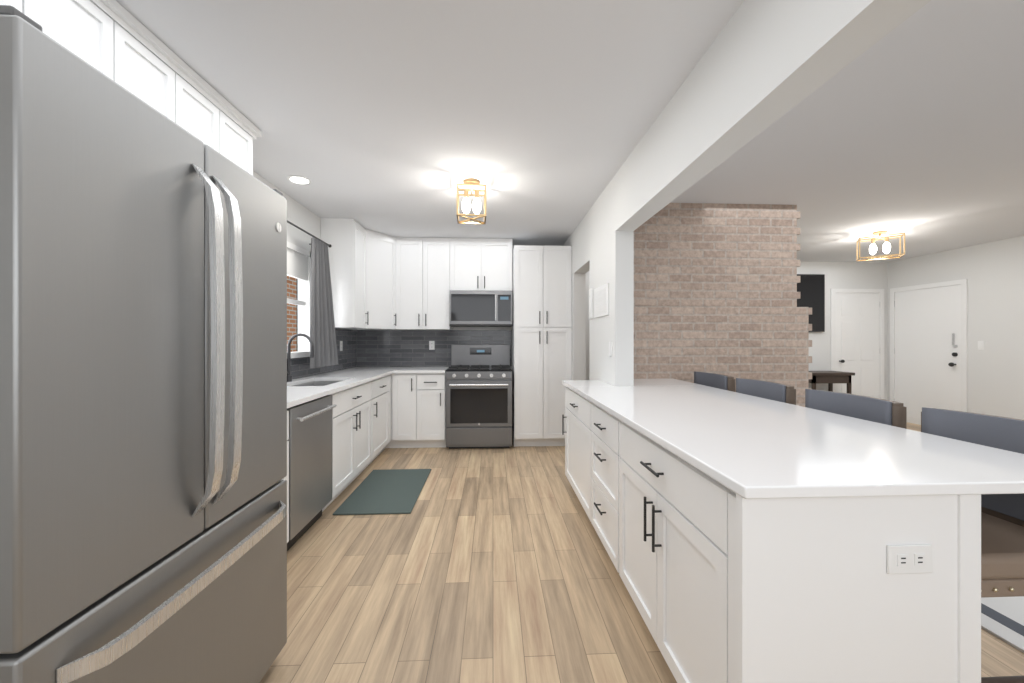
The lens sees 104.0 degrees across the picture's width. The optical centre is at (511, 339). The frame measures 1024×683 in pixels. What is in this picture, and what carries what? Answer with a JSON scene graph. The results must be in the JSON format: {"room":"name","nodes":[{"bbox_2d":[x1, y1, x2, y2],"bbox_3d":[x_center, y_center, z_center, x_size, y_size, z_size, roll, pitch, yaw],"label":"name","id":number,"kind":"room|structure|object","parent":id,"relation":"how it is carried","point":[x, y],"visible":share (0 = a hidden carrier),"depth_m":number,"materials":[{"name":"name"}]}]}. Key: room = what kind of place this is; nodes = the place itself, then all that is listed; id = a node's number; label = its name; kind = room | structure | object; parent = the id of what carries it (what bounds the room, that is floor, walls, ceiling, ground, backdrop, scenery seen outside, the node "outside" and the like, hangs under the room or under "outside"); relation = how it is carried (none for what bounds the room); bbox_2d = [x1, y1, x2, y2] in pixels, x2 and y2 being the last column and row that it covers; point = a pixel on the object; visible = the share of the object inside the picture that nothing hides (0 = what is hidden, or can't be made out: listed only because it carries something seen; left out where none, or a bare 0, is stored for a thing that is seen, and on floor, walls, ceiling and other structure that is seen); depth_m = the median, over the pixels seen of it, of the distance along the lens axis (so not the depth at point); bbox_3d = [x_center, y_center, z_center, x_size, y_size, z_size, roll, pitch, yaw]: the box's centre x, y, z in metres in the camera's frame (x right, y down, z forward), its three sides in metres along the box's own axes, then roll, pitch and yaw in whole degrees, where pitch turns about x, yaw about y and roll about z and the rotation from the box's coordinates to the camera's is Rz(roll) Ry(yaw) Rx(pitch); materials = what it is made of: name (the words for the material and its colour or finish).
{"room":"kitchen","nodes":[
{"label":"kitchen","id":0,"kind":"room"},
{"bbox_2d":[253,171,349,329],"bbox_3d":[-1.907,0.005,1.361,0.120,2.530,7.940,0,0,-3],"label":"wall","id":1,"kind":"structure","parent":0,"point":[302,217],"depth_m":3.68,"materials":[{"name":"white paint"}]},
{"bbox_2d":[0,0,47,35],"bbox_3d":[-1.650,-1.073,1.057,0.357,0.368,0.376,0,0,-3],"label":"upper cabinet","id":2,"kind":"object","parent":1,"relation":"attached to","point":[36,10],"depth_m":1.24,"materials":[{"name":"white wood"}]},
{"bbox_2d":[48,0,131,92],"bbox_3d":[-1.664,-1.073,1.348,0.357,0.368,0.376,0,0,-3],"label":"upper cabinet","id":3,"kind":"object","parent":1,"relation":"attached to","point":[116,42],"depth_m":1.45,"materials":[{"name":"white wood"}]},
{"bbox_2d":[132,16,187,130],"bbox_3d":[-1.678,-1.073,1.637,0.357,0.368,0.377,0,0,-3],"label":"upper cabinet","id":4,"kind":"object","parent":1,"relation":"attached to","point":[159,76],"depth_m":1.70,"materials":[{"name":"white wood"}]},
{"bbox_2d":[188,66,231,160],"bbox_3d":[-1.692,-1.073,1.927,0.357,0.368,0.376,0,0,-3],"label":"upper cabinet","id":5,"kind":"object","parent":1,"relation":"attached to","point":[209,115],"depth_m":2.01,"materials":[{"name":"white wood"}]},
{"bbox_2d":[232,106,255,175],"bbox_3d":[-1.705,-1.073,2.195,0.357,0.368,0.332,0,0,-3],"label":"upper cabinet","id":6,"kind":"object","parent":1,"relation":"attached to","point":[243,131],"depth_m":2.28,"materials":[{"name":"white wood"}]},
{"bbox_2d":[287,241,310,357],"bbox_3d":[-1.967,-0.345,3.210,0.135,1.010,1.460,0,0,-3],"label":"window","id":7,"kind":"structure","parent":1,"relation":"in","point":[299,263],"depth_m":3.85,"materials":[{"name":"white"}]},
{"bbox_2d":[287,220,331,246],"bbox_3d":[-1.840,-0.930,3.186,0.185,0.032,1.562,0,0,-3],"label":"curtain rod","id":8,"kind":"object","parent":1,"relation":"attached to","point":[308,233],"visible":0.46,"depth_m":3.48,"materials":[{"name":"black metal"}]},
{"bbox_2d":[310,237,337,367],"bbox_3d":[-1.793,-0.333,3.814,0.076,1.166,0.610,0,0,-3],"label":"curtain","id":9,"kind":"object","parent":8,"relation":"hanging from","point":[322,331],"visible":1,"depth_m":3.72,"materials":[{"name":"grey fabric"}]},
{"bbox_2d":[291,329,356,378],"bbox_3d":[-1.939,0.111,3.406,0.010,0.476,3.589,0,0,-3],"label":"tile backsplash","id":10,"kind":"structure","parent":1,"relation":"attached to","point":[347,359],"depth_m":4.62,"materials":[{"name":"grey tile"}]},
{"bbox_2d":[340,341,342,350],"bbox_3d":[-1.989,0.070,4.661,0.008,0.116,0.070,0,0,-3],"label":"outlet","id":11,"kind":"object","parent":10,"relation":"attached to","point":[341,345],"visible":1,"depth_m":4.66,"materials":[{"name":"white plastic"}]},
{"bbox_2d":[321,218,400,329],"bbox_3d":[-1.679,-0.694,4.684,0.646,1.128,1.077,0,0,-3],"label":"upper cabinet","id":12,"kind":"object","parent":1,"relation":"attached to","point":[380,281],"depth_m":4.45,"materials":[{"name":"white wood"}]},
{"bbox_2d":[453,245,588,379],"bbox_3d":[-0.095,0.005,5.362,3.880,2.530,0.120,0,0,-3],"label":"wall","id":13,"kind":"structure","parent":0,"point":[587,326],"depth_m":5.35,"materials":[{"name":"white paint"}]},
{"bbox_2d":[401,237,428,329],"bbox_3d":[-1.250,-0.694,5.049,0.414,1.128,0.388,0,0,-3],"label":"upper cabinet","id":14,"kind":"object","parent":13,"relation":"attached to","point":[414,251],"depth_m":4.90,"materials":[{"name":"white wood"}]},
{"bbox_2d":[357,330,511,366],"bbox_3d":[-1.012,0.111,5.253,2.013,0.476,0.010,0,0,-3],"label":"tile backsplash","id":15,"kind":"structure","parent":13,"relation":"attached to","point":[392,348],"depth_m":5.24,"materials":[{"name":"grey tile"}]},
{"bbox_2d":[429,341,434,349],"bbox_3d":[-1.050,0.070,5.241,0.070,0.116,0.008,0,0,-3],"label":"outlet","id":16,"kind":"object","parent":15,"relation":"attached to","point":[431,345],"visible":1,"depth_m":5.24,"materials":[{"name":"white plastic"}]},
{"bbox_2d":[429,238,456,329],"bbox_3d":[-0.937,-0.694,5.085,0.447,1.128,0.347,0,0,-3],"label":"upper cabinet","id":17,"kind":"object","parent":13,"relation":"attached to","point":[442,251],"depth_m":4.92,"materials":[{"name":"white wood"}]},
{"bbox_2d":[457,238,511,290],"bbox_3d":[-0.387,-0.931,5.111,0.773,0.653,0.347,0,0,-3],"label":"upper cabinet","id":18,"kind":"object","parent":13,"relation":"attached to","point":[485,264],"depth_m":4.94,"materials":[{"name":"white wood"}]},
{"bbox_2d":[449,290,512,326],"bbox_3d":[-0.385,-0.386,5.052,0.765,0.432,0.447,0,0,-3],"label":"microwave","id":19,"kind":"object","parent":18,"relation":"attached to","point":[475,308],"visible":1,"depth_m":4.86,"materials":[{"name":"silver metal"}]},
{"bbox_2d":[116,0,1023,261],"bbox_3d":[2.217,-1.290,2.007,8.420,0.060,8.840,0,0,-3],"label":"ceiling","id":20,"kind":"structure","parent":0,"point":[403,118],"depth_m":2.23,"materials":[{"name":"white paint"}]},
{"bbox_2d":[287,175,310,184],"bbox_3d":[-1.671,-1.256,3.144,0.170,0.008,0.170,0,0,-3],"label":"recessed light","id":21,"kind":"object","parent":20,"relation":"in","point":[296,179],"visible":1,"depth_m":3.13,"materials":[{"name":"white plastic"}]},
{"bbox_2d":[457,178,485,223],"bbox_3d":[-0.321,-1.107,3.178,0.228,0.306,0.228,0,0,-6],"label":"kitchen ceiling light","id":22,"kind":"object","parent":20,"relation":"hanging from","point":[471,183],"visible":1,"depth_m":3.16,"materials":[{"name":"gold metal"}]},
{"bbox_2d":[856,230,904,261],"bbox_3d":[4.284,-1.107,4.659,0.392,0.306,0.232,0,0,35],"label":"ceiling light","id":23,"kind":"object","parent":20,"relation":"hanging from","point":[886,248],"visible":1,"depth_m":4.64,"materials":[{"name":"gold metal"}]},
{"bbox_2d":[563,176,633,385],"bbox_3d":[0.802,0.005,4.193,0.140,2.530,2.300,0,0,-3],"label":"wall","id":24,"kind":"structure","parent":0,"point":[602,251],"depth_m":3.34,"materials":[{"name":"white paint"}]},
{"bbox_2d":[589,288,592,318],"bbox_3d":[0.742,-0.340,3.759,0.020,0.280,0.090,0,0,-3],"label":"thermostat","id":25,"kind":"object","parent":24,"relation":"attached to","point":[591,303],"visible":1,"depth_m":3.73,"materials":[{"name":"white plastic"}]},
{"bbox_2d":[594,283,608,317],"bbox_3d":[0.760,-0.330,3.420,0.016,0.260,0.420,0,0,-3],"label":"air vent","id":26,"kind":"object","parent":24,"relation":"in","point":[601,301],"visible":0.98,"depth_m":3.37,"materials":[{"name":"white"}]},
{"bbox_2d":[615,0,930,230],"bbox_3d":[0.985,-1.045,0.347,0.140,0.430,5.400,0,0,-3],"label":"header","id":27,"kind":"object","parent":24,"relation":"attached to","point":[760,66],"visible":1,"depth_m":1.51,"materials":[{"name":"white paint"}]},
{"bbox_2d":[259,422,1023,682],"bbox_3d":[2.217,1.300,2.007,8.420,0.060,8.840,0,0,-3],"label":"floor","id":28,"kind":"structure","parent":0,"point":[486,565],"depth_m":2.02,"materials":[{"name":"brown wood"}]},
{"bbox_2d":[0,5,286,682],"bbox_3d":[-1.311,0.344,1.124,1.008,1.853,0.910,0,0,-3],"label":"fridge","id":29,"kind":"object","parent":28,"relation":"on","point":[143,388],"visible":1,"depth_m":0.90,"materials":[{"name":"grey metal"}]},
{"bbox_2d":[281,411,288,542],"bbox_3d":[-1.567,0.825,1.937,0.607,0.891,0.697,0,0,-3],"label":"base cabinet","id":30,"kind":"object","parent":28,"relation":"on","point":[287,477],"depth_m":2.28,"materials":[{"name":"white wood"}]},
{"bbox_2d":[287,395,336,550],"bbox_3d":[-1.547,0.834,2.590,0.616,0.872,0.594,0,0,-3],"label":"dishwasher","id":31,"kind":"object","parent":28,"relation":"on","point":[310,460],"visible":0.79,"depth_m":2.54,"materials":[{"name":"grey metal"}]},
{"bbox_2d":[332,377,388,476],"bbox_3d":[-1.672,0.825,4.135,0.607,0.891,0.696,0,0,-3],"label":"base cabinet","id":32,"kind":"object","parent":28,"relation":"on","point":[376,411],"depth_m":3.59,"materials":[{"name":"white wood"}]},
{"bbox_2d":[287,367,404,407],"bbox_3d":[-1.622,0.365,3.405,0.637,0.030,3.636,0,0,-3],"label":"countertop","id":33,"kind":"structure","parent":32,"relation":"on","point":[296,394],"depth_m":3.37,"materials":[{"name":"white stone"}]},
{"bbox_2d":[287,333,312,380],"bbox_3d":[-1.786,0.150,3.335,0.226,0.400,0.117,0,0,-3],"label":"faucet","id":34,"kind":"object","parent":33,"relation":"on","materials":[{"name":"metal"}]},
{"bbox_2d":[293,377,356,416],"bbox_3d":[-1.637,0.489,3.376,0.400,0.242,0.721,0,0,-3],"label":"sink","id":35,"kind":"object","parent":33,"relation":"in","point":[347,398],"depth_m":3.29,"materials":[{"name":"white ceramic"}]},
{"bbox_2d":[333,469,430,514],"bbox_3d":[-1.042,1.263,3.399,0.560,0.012,0.990,0,0,-3],"label":"floor mat","id":36,"kind":"object","parent":28,"relation":"on","point":[391,491],"visible":0.96,"depth_m":3.27,"materials":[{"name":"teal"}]},
{"bbox_2d":[397,373,420,447],"bbox_3d":[-1.241,0.825,4.930,0.368,0.891,0.626,0,0,-3],"label":"base cabinet","id":37,"kind":"object","parent":28,"relation":"on","point":[408,384],"depth_m":4.62,"materials":[{"name":"white wood"}]},
{"bbox_2d":[421,369,446,447],"bbox_3d":[-0.984,0.825,4.942,0.390,0.891,0.626,0,0,-3],"label":"base cabinet","id":38,"kind":"object","parent":28,"relation":"on","point":[433,385],"depth_m":4.64,"materials":[{"name":"white wood"}]},
{"bbox_2d":[393,367,448,372],"bbox_3d":[-1.080,0.365,4.922,0.589,0.030,0.657,0,0,-3],"label":"countertop","id":39,"kind":"structure","parent":38,"relation":"on","point":[407,369],"depth_m":4.61,"materials":[{"name":"white stone"}]},
{"bbox_2d":[446,345,511,448],"bbox_3d":[-0.394,0.665,4.915,0.764,1.210,0.720,0,0,-3],"label":"range","id":40,"kind":"object","parent":28,"relation":"on","point":[478,396],"visible":1,"depth_m":4.62,"materials":[{"name":"silver metal"}]},
{"bbox_2d":[512,245,571,446],"bbox_3d":[0.351,0.080,4.988,0.679,2.380,0.662,0,0,-3],"label":"pantry cabinet","id":41,"kind":"object","parent":28,"relation":"on","point":[542,326],"visible":0.92,"depth_m":4.70,"materials":[{"name":"white wood"}]},
{"bbox_2d":[562,387,573,489],"bbox_3d":[0.621,0.825,3.241,0.307,0.890,0.423,0,0,-3],"label":"base cabinet","id":42,"kind":"object","parent":28,"relation":"on","point":[569,394],"depth_m":3.29,"materials":[{"name":"white wood"}]},
{"bbox_2d":[574,394,585,511],"bbox_3d":[0.779,0.825,2.787,0.580,0.890,0.500,0,0,-3],"label":"base cabinet","id":43,"kind":"object","parent":28,"relation":"on","point":[579,402],"depth_m":2.88,"materials":[{"name":"white wood"}]},
{"bbox_2d":[586,402,609,556],"bbox_3d":[0.804,0.825,2.268,0.580,0.890,0.681,0,0,-3],"label":"base cabinet","id":44,"kind":"object","parent":28,"relation":"on","point":[597,421],"depth_m":2.35,"materials":[{"name":"white wood"}]},
{"bbox_2d":[694,372,734,391],"bbox_3d":[1.388,0.768,3.129,0.530,1.004,0.484,0,0,-3],"label":"stool","id":45,"kind":"object","parent":28,"relation":"on","point":[722,381],"visible":0.06,"depth_m":3.11,"materials":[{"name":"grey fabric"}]},
{"bbox_2d":[736,378,795,404],"bbox_3d":[1.416,0.768,2.550,0.530,1.004,0.484,0,0,-3],"label":"stool","id":46,"kind":"object","parent":28,"relation":"on","point":[781,392],"visible":0.04,"depth_m":2.52,"materials":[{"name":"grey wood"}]},
{"bbox_2d":[610,414,980,682],"bbox_3d":[0.843,0.825,1.491,0.615,0.890,1.000,0,0,-3],"label":"base cabinet","id":47,"kind":"object","parent":28,"relation":"on","point":[745,538],"depth_m":1.00,"materials":[{"name":"white wood"}]},
{"bbox_2d":[562,378,1023,501],"bbox_3d":[1.007,0.365,2.294,1.030,0.030,2.636,0,0,-3],"label":"countertop","id":48,"kind":"structure","parent":47,"relation":"on","point":[768,450],"depth_m":1.29,"materials":[{"name":"white stone"}]},
{"bbox_2d":[887,544,932,573],"bbox_3d":[0.989,0.545,0.993,0.116,0.070,0.008,0,0,-3],"label":"outlet","id":49,"kind":"object","parent":47,"relation":"attached to","point":[906,559],"visible":1,"depth_m":0.99,"materials":[{"name":"white plastic"}]},
{"bbox_2d":[809,371,854,393],"bbox_3d":[4.788,0.880,6.164,0.650,0.780,0.420,0,0,-3],"label":"console table","id":50,"kind":"object","parent":28,"relation":"on","point":[830,378],"visible":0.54,"depth_m":5.99,"materials":[{"name":"brown wood"}]},
{"bbox_2d":[805,389,906,428],"bbox_3d":[1.445,0.768,1.931,0.530,1.004,0.484,0,0,-3],"label":"stool","id":51,"kind":"object","parent":28,"relation":"on","point":[883,411],"visible":0.08,"depth_m":1.89,"materials":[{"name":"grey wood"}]},
{"bbox_2d":[921,407,1023,682],"bbox_3d":[1.473,0.768,1.341,0.530,1.004,0.484,0,0,-3],"label":"stool","id":52,"kind":"object","parent":28,"relation":"on","point":[1002,545],"visible":0.15,"depth_m":1.32,"materials":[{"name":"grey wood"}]},
{"bbox_2d":[981,596,1023,652],"bbox_3d":[3.412,1.263,1.413,2.650,0.013,3.700,0,0,-3],"label":"living room rug","id":53,"kind":"object","parent":28,"relation":"on","point":[1002,618],"depth_m":1.80,"materials":[{"name":"white fabric"}]},
{"bbox_2d":[634,203,811,406],"bbox_3d":[1.833,0.005,3.794,1.877,2.530,0.275,0,0,-3],"label":"brick wall","id":54,"kind":"structure","parent":0,"point":[715,289],"depth_m":3.68,"materials":[{"name":"beige brick"}]},
{"bbox_2d":[797,262,886,399],"bbox_3d":[4.068,0.005,6.460,4.300,2.530,0.120,0,0,-3],"label":"wall","id":55,"kind":"structure","parent":0,"point":[855,275],"depth_m":6.45,"materials":[{"name":"white paint"}]},
{"bbox_2d":[797,274,824,331],"bbox_3d":[4.177,-0.590,6.378,1.650,0.920,0.049,0,0,-3],"label":"wall-mounted tv","id":56,"kind":"object","parent":55,"relation":"attached to","point":[811,288],"visible":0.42,"depth_m":6.38,"materials":[{"name":"black"}]},
{"bbox_2d":[831,289,883,398],"bbox_3d":[5.582,0.223,6.423,0.890,2.095,0.093,0,0,-3],"label":"closet door","id":57,"kind":"structure","parent":55,"relation":"in","point":[857,332],"depth_m":6.46,"materials":[{"name":"white wood"}]},
{"bbox_2d":[887,236,1023,419],"bbox_3d":[6.365,0.005,2.144,0.120,2.530,8.720,0,0,-3],"label":"wall","id":58,"kind":"structure","parent":0,"point":[992,273],"depth_m":5.16,"materials":[{"name":"white paint"}]},
{"bbox_2d":[907,416,920,424],"bbox_3d":[6.297,1.225,2.201,0.012,0.090,8.600,0,0,-3],"label":"baseboard","id":59,"kind":"structure","parent":58,"relation":"attached to","point":[914,420],"depth_m":6.06,"materials":[{"name":"white wood"}]},
{"bbox_2d":[890,279,967,418],"bbox_3d":[6.075,0.223,5.915,0.098,2.095,1.040,0,0,-3],"label":"entry door","id":60,"kind":"structure","parent":58,"relation":"in","point":[929,347],"depth_m":5.86,"materials":[{"name":"white wood"}]},
{"bbox_2d":[978,341,983,349],"bbox_3d":[6.153,0.070,5.248,0.009,0.116,0.070,0,0,-3],"label":"light switch","id":61,"kind":"object","parent":58,"relation":"attached to","point":[980,345],"visible":1,"depth_m":5.25,"materials":[{"name":"white plastic"}]},
{"label":"outside","id":62,"kind":"structure","parent":0,"visible":0},
{"bbox_2d":[287,276,296,351],"bbox_3d":[-3.560,-0.080,4.761,0.100,3.700,3.850,0,0,-3],"label":"brickwall","id":63,"kind":"structure","parent":62,"point":[291,308],"depth_m":6.55,"materials":[{"name":"brick"}]}
]}

